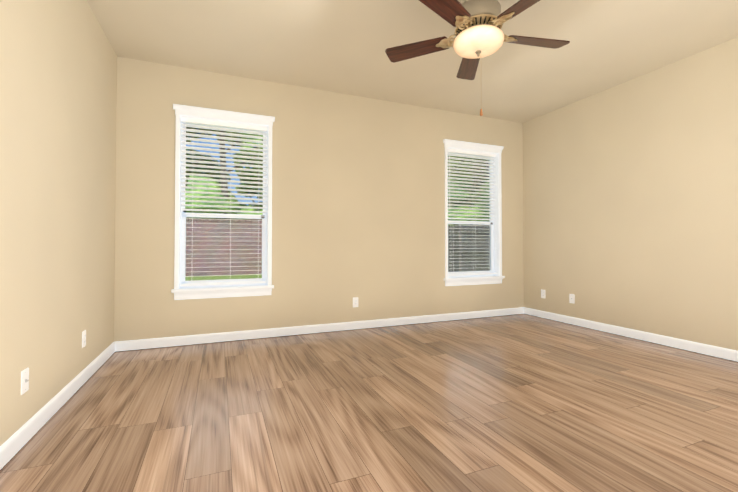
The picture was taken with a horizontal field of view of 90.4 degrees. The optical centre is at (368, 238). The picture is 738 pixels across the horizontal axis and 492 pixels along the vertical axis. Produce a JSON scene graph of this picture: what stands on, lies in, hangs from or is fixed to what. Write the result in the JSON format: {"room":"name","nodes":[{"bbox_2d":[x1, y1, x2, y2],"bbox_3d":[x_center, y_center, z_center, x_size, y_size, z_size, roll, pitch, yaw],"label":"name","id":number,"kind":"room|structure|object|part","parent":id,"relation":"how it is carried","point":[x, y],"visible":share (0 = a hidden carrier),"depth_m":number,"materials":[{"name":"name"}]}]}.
{"room":"empty bedroom","nodes":[
{"label":"empty bedroom","id":0,"kind":"room"},
{"bbox_2d":[0,0,116,445],"bbox_3d":[-1.563,-0.363,1.294,0.140,2.740,4.750,0,-1,-22],"label":"wall","id":1,"kind":"structure","parent":0,"point":[58,83],"depth_m":2.12,"materials":[{"name":"paint"}]},
{"bbox_2d":[21,367,28,394],"bbox_3d":[-1.701,0.706,1.818,0.016,0.115,0.070,0,-1,-22],"label":"electrical outlet","id":2,"kind":"object","parent":1,"relation":"attached to","point":[24,380],"visible":1,"depth_m":1.81,"materials":[{"name":"white plastic"}]},
{"bbox_2d":[0,342,115,469],"bbox_3d":[-1.492,0.958,1.301,0.014,0.090,4.410,0,-1,-22],"label":"baseboard","id":3,"kind":"structure","parent":1,"relation":"attached to","point":[18,440],"depth_m":2.04,"materials":[{"name":"white wood"}]},
{"bbox_2d":[82,330,85,347],"bbox_3d":[-2.031,0.715,2.614,0.008,0.115,0.070,0,-1,-22],"label":"electrical outlet","id":4,"kind":"object","parent":1,"relation":"attached to","point":[84,338],"visible":1,"depth_m":2.61,"materials":[{"name":"white plastic"}]},
{"bbox_2d":[114,56,523,341],"bbox_3d":[-0.092,-0.311,4.388,4.930,2.740,0.140,0,-1,-22],"label":"wall","id":5,"kind":"structure","parent":0,"point":[358,196],"depth_m":4.12,"materials":[{"name":"paint"}]},
{"bbox_2d":[171,104,274,299],"bbox_3d":[-1.484,-0.351,3.791,0.966,1.900,0.189,0,-1,-22],"label":"window","id":6,"kind":"structure","parent":5,"relation":"in","point":[221,208],"depth_m":3.75,"materials":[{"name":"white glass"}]},
{"bbox_3d":[-1.511,-0.352,3.856,0.838,1.704,0.050,0,-1,-22],"label":"left window sash","id":7,"kind":"part","parent":6,"relation":"part of","materials":[{"name":"white plastic"}]},
{"bbox_2d":[185,217,261,280],"bbox_3d":[-1.522,0.121,3.874,0.810,0.740,0.002,0,-1,-22],"label":"screen","id":8,"kind":"object","parent":6,"relation":"attached to","point":[257,255],"depth_m":3.86,"materials":[{"name":"grey metal"}]},
{"bbox_2d":[180,117,267,285],"bbox_3d":[-1.488,-0.365,3.801,0.830,1.677,0.060,0,-1,-22],"label":"window blind","id":9,"kind":"object","parent":6,"relation":"attached to","point":[224,125],"visible":0.94,"depth_m":3.79,"materials":[{"name":"white plastic"}]},
{"bbox_2d":[353,297,357,306],"bbox_3d":[-0.155,0.742,4.264,0.070,0.115,0.008,0,-1,-22],"label":"electrical outlet","id":10,"kind":"object","parent":5,"relation":"attached to","point":[355,301],"visible":1,"depth_m":4.26,"materials":[{"name":"white plastic"}]},
{"bbox_2d":[443,139,504,285],"bbox_3d":[1.393,-0.331,4.971,0.966,1.900,0.189,0,-1,-22],"label":"window","id":11,"kind":"structure","parent":5,"relation":"in","point":[472,217],"depth_m":5.04,"materials":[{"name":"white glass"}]},
{"bbox_2d":[448,224,489,271],"bbox_3d":[1.356,0.140,5.054,0.810,0.740,0.002,0,-1,-22],"label":"screen","id":12,"kind":"object","parent":11,"relation":"attached to","point":[469,249],"depth_m":5.06,"materials":[{"name":"grey metal"}]},
{"bbox_3d":[1.367,-0.332,5.035,0.838,1.704,0.050,0,-1,-22],"label":"right window sash","id":13,"kind":"part","parent":11,"relation":"part of","materials":[{"name":"white plastic"}]},
{"bbox_2d":[448,148,496,275],"bbox_3d":[1.389,-0.345,4.981,0.830,1.677,0.060,0,-1,-22],"label":"window blind","id":14,"kind":"object","parent":11,"relation":"attached to","point":[464,153],"visible":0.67,"depth_m":4.98,"materials":[{"name":"white plastic"}]},
{"bbox_2d":[0,314,737,491],"bbox_3d":[0.782,1.073,2.232,5.210,0.100,4.750,0,-1,-22],"label":"floor","id":15,"kind":"structure","parent":0,"point":[519,403],"depth_m":2.09,"materials":[{"name":"brown wood"}]},
{"bbox_2d":[87,0,737,122],"bbox_3d":[0.782,-1.766,2.279,5.210,0.100,4.750,0,-1,-22],"label":"ceiling","id":16,"kind":"structure","parent":0,"point":[339,46],"depth_m":3.21,"materials":[{"name":"paint"}]},
{"bbox_2d":[385,0,569,115],"bbox_3d":[0.770,-1.270,2.466,1.282,0.886,1.266,0,-1,-22],"label":"ceiling fan","id":17,"kind":"object","parent":16,"relation":"hanging from","point":[478,24],"visible":1,"depth_m":2.40,"materials":[{"name":"brown wood"}]},
{"bbox_3d":[0.350,-1.380,2.673,0.457,0.007,0.152,0,-13,25],"label":"blade","id":18,"kind":"part","parent":17,"relation":"part of","materials":[{"name":"brown wood"}]},
{"label":"blade","id":19,"kind":"part","parent":17,"relation":"part of","materials":[{"name":"brown wood"}]},
{"label":"blade","id":20,"kind":"part","parent":17,"relation":"part of","materials":[{"name":"brown wood"}]},
{"bbox_3d":[0.743,-1.321,2.488,0.332,0.100,0.332,0,-1,-22],"label":"globe","id":21,"kind":"part","parent":17,"relation":"part of","materials":[{"name":"beige glass"}]},
{"bbox_3d":[0.952,-1.389,2.110,0.152,0.007,0.457,-13,6,-28],"label":"blade","id":22,"kind":"part","parent":17,"relation":"part of","materials":[{"name":"brown wood"}]},
{"bbox_3d":[1.168,-1.381,2.571,0.457,0.007,0.152,0,11,-11],"label":"blade","id":23,"kind":"part","parent":17,"relation":"part of","materials":[{"name":"brown wood"}]},
{"bbox_2d":[523,37,737,350],"bbox_3d":[3.128,-0.331,3.217,0.140,2.740,4.750,0,-1,-22],"label":"wall","id":24,"kind":"structure","parent":0,"point":[630,204],"depth_m":3.76,"materials":[{"name":"paint"}]},
{"bbox_2d":[541,289,544,297],"bbox_3d":[2.341,0.743,4.925,0.008,0.115,0.070,0,-1,-22],"label":"electrical outlet","id":25,"kind":"object","parent":24,"relation":"attached to","point":[542,293],"visible":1,"depth_m":4.93,"materials":[{"name":"white plastic"}]},
{"bbox_2d":[569,294,574,303],"bbox_3d":[2.502,0.742,4.521,0.016,0.115,0.070,0,-1,-22],"label":"electrical outlet","id":26,"kind":"object","parent":24,"relation":"attached to","point":[571,298],"visible":1,"depth_m":4.51,"materials":[{"name":"white plastic"}]},
{"bbox_2d":[524,307,737,361],"bbox_3d":[3.057,0.989,3.166,0.014,0.090,4.410,0,-1,-22],"label":"baseboard","id":27,"kind":"structure","parent":24,"relation":"attached to","point":[729,354],"depth_m":3.74,"materials":[{"name":"white wood"}]},
{"label":"outside","id":28,"kind":"structure","parent":0,"visible":0},
{"bbox_2d":[185,274,261,280],"bbox_3d":[-13.354,2.097,45.390,130.000,0.200,85.820,0,-1,-22],"label":"ground","id":29,"kind":"structure","parent":28,"point":[228,276],"depth_m":13.83,"materials":[{"name":"green plant"}]},
{"bbox_2d":[185,219,261,275],"bbox_3d":[-9.652,0.266,13.451,20.600,2.390,0.500,0,-1,-22],"label":"brick wall","id":30,"kind":"structure","parent":29,"relation":"on","point":[210,264],"depth_m":14.86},
{"bbox_2d":[185,127,489,226],"bbox_3d":[-5.086,-5.785,18.930,38.478,16.018,27.584,0,-1,-22],"label":"tree","id":31,"kind":"object","parent":29,"relation":"on","point":[216,195],"depth_m":17.92,"materials":[{"name":"green plant"}]},
{"bbox_2d":[448,224,489,271],"bbox_3d":[2.450,0.503,12.040,0.108,1.870,11.435,0,-1,-22],"label":"fence","id":32,"kind":"object","parent":29,"relation":"on","point":[459,244],"depth_m":10.90,"materials":[{"name":"brown wood"}]}
]}

